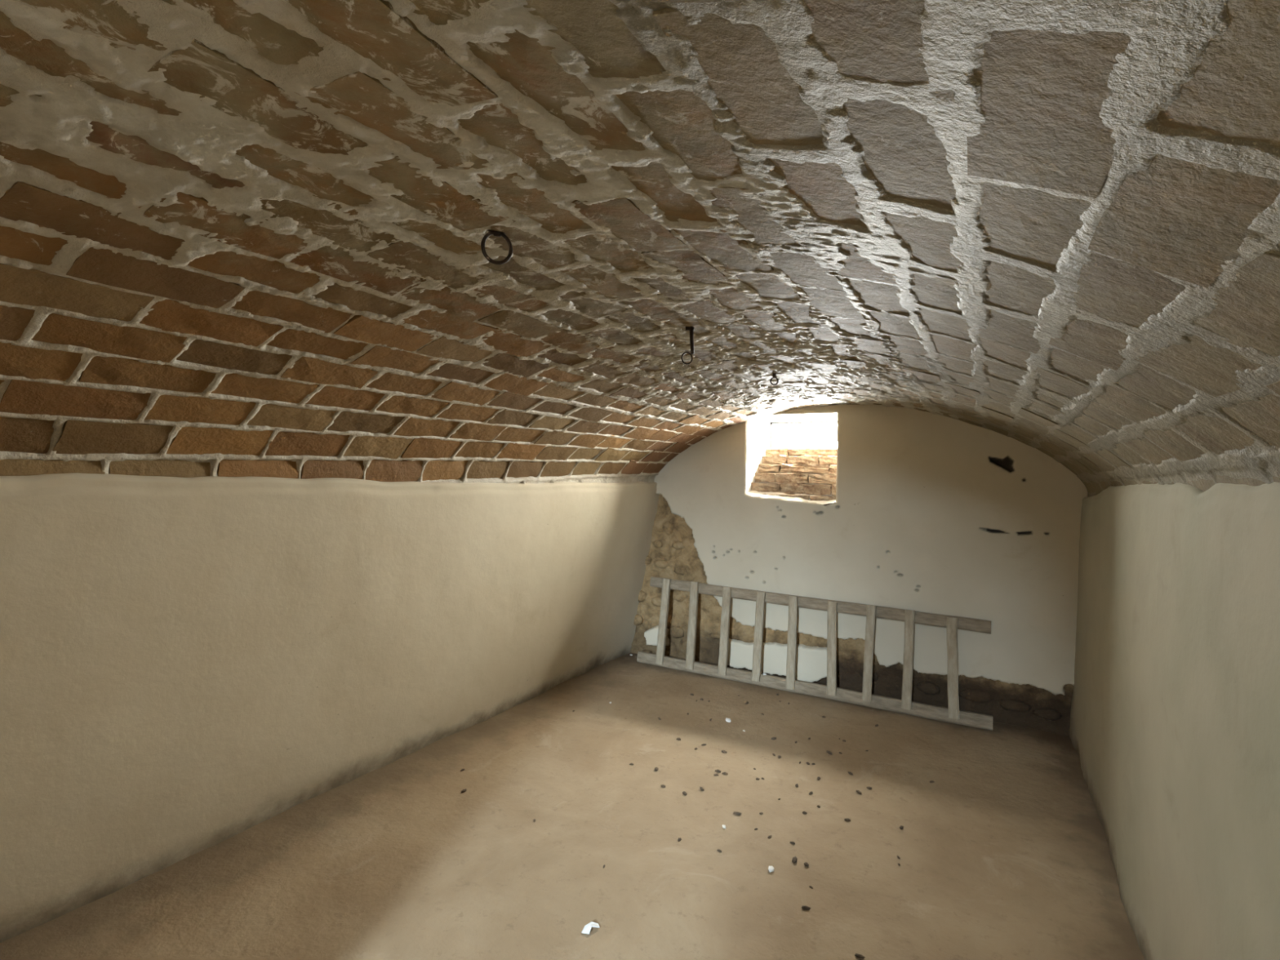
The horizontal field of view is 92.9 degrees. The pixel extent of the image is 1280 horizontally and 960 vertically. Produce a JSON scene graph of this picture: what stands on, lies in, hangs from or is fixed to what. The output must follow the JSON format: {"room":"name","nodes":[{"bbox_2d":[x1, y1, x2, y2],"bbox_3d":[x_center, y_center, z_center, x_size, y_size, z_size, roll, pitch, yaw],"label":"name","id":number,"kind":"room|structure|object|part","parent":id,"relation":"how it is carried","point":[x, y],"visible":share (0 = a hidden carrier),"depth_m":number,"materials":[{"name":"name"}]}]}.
{"room":"underground chamber","nodes":[
{"label":"underground chamber","id":0,"kind":"room"},
{"bbox_2d":[0,472,659,942],"bbox_3d":[-1.079,0.662,2.673,0.258,1.359,4.920,2,0,30],"label":"wall","id":1,"kind":"structure","parent":0,"point":[187,664],"depth_m":2.12,"materials":[{"name":"paint"}]},
{"bbox_2d":[0,652,1144,959],"bbox_3d":[-0.012,1.341,1.998,3.100,0.011,5.080,2,0,30],"label":"floor","id":2,"kind":"structure","parent":0,"point":[1006,855],"depth_m":2.20,"materials":[{"name":"beige concrete"}]},
{"bbox_2d":[582,921,599,933],"bbox_3d":[-0.146,1.329,1.804,0.055,0.016,0.032,1,0,-19],"label":"paper scrap","id":3,"kind":"object","parent":2,"relation":"on","point":[587,928],"visible":1,"depth_m":1.80,"materials":[{"name":"white paper"}]},
{"bbox_2d":[733,811,742,814],"bbox_3d":[0.392,1.342,2.448,0.037,0.013,0.015,2,0,14],"label":"crumb","id":4,"kind":"object","parent":2,"relation":"on","point":[734,812],"visible":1,"depth_m":2.44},
{"bbox_2d":[768,866,773,872],"bbox_3d":[0.454,1.349,2.106,0.021,0.014,0.031,2,0,30],"label":"chip","id":5,"kind":"object","parent":2,"relation":"on","point":[771,868],"visible":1,"depth_m":2.10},
{"bbox_2d":[791,856,797,863],"bbox_3d":[0.549,1.347,2.158,0.017,0.015,0.036,2,0,25],"label":"crumb","id":6,"kind":"object","parent":2,"relation":"on","point":[794,859],"visible":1,"depth_m":2.15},
{"bbox_2d":[801,906,810,910],"bbox_3d":[0.527,1.356,1.927,0.029,0.011,0.012,1,0,3],"label":"crumb","id":7,"kind":"object","parent":2,"relation":"on","point":[806,908],"visible":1,"depth_m":1.92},
{"bbox_2d":[636,576,992,730],"bbox_3d":[0.983,1.043,3.912,2.240,0.630,0.140,2,0,30],"label":"ladder","id":8,"kind":"object","parent":2,"relation":"on","point":[953,714],"visible":1,"depth_m":3.78,"materials":[{"name":"grey wood"}]},
{"bbox_3d":[0.972,1.318,3.905,2.241,0.079,0.059,2,0,29],"label":"rail","id":9,"kind":"part","parent":8,"relation":"part of","materials":[{"name":"grey wood"}]},
{"bbox_3d":[1.026,0.785,3.933,2.160,0.101,0.059,2,0,30],"label":"rail","id":10,"kind":"part","parent":8,"relation":"part of","materials":[{"name":"grey wood"}]},
{"bbox_2d":[854,953,865,959],"bbox_3d":[0.627,1.358,1.734,0.029,0.010,0.011,2,0,25],"label":"crumb","id":11,"kind":"object","parent":2,"relation":"on","point":[857,955],"visible":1,"depth_m":1.73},
{"bbox_2d":[0,0,1279,497],"bbox_3d":[0.127,-0.198,1.922,2.694,0.714,5.002,2,0,30],"label":"ceiling","id":12,"kind":"structure","parent":0,"point":[237,237],"depth_m":0.97,"materials":[{"name":"brick"}]},
{"bbox_2d":[480,230,512,265],"bbox_3d":[-0.289,-0.487,1.229,0.064,0.104,0.011,1,0,-20],"label":"ring","id":13,"kind":"object","parent":12,"relation":"hanging from","point":[496,233],"visible":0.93,"depth_m":1.23,"materials":[{"name":"black metal"}]},
{"bbox_2d":[680,326,694,364],"bbox_3d":[0.159,-0.456,2.003,0.044,0.151,0.014,1,0,-2],"label":"hanger","id":14,"kind":"object","parent":12,"relation":"hanging from","point":[691,329],"visible":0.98,"depth_m":2.00,"materials":[{"name":"black metal"}]},
{"bbox_2d":[769,372,778,385],"bbox_3d":[0.618,-0.478,2.795,0.039,0.087,0.015,1,0,0],"label":"ring","id":15,"kind":"object","parent":12,"relation":"hanging from","point":[774,375],"visible":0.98,"depth_m":2.79,"materials":[{"name":"black metal"}]},
{"bbox_2d":[630,404,1087,736],"bbox_3d":[1.250,0.115,4.202,4.000,2.700,0.622,2,0,30],"label":"wall","id":16,"kind":"structure","parent":0,"point":[934,513],"depth_m":3.69,"materials":[{"name":"paint"}]},
{"bbox_2d":[745,411,837,507],"bbox_3d":[1.112,-0.131,4.190,0.704,0.624,0.437,2,0,30],"label":"window","id":17,"kind":"structure","parent":16,"relation":"in","point":[793,474],"depth_m":4.21,"materials":[{"name":"brick"}]},
{"bbox_3d":[1.103,-0.025,4.189,0.650,0.364,0.427,2,0,30],"label":"sill","id":18,"kind":"part","parent":17,"relation":"part of","materials":[{"name":"brown stone"}]},
{"bbox_3d":[1.227,-0.308,4.348,0.601,0.222,0.020,2,0,30],"label":"frame","id":19,"kind":"part","parent":17,"relation":"part of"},
{"bbox_2d":[1069,481,1279,959],"bbox_3d":[1.292,0.698,1.316,0.152,1.419,4.920,2,0,30],"label":"wall","id":20,"kind":"structure","parent":0,"point":[1175,727],"depth_m":1.48,"materials":[{"name":"paint"}]}
]}

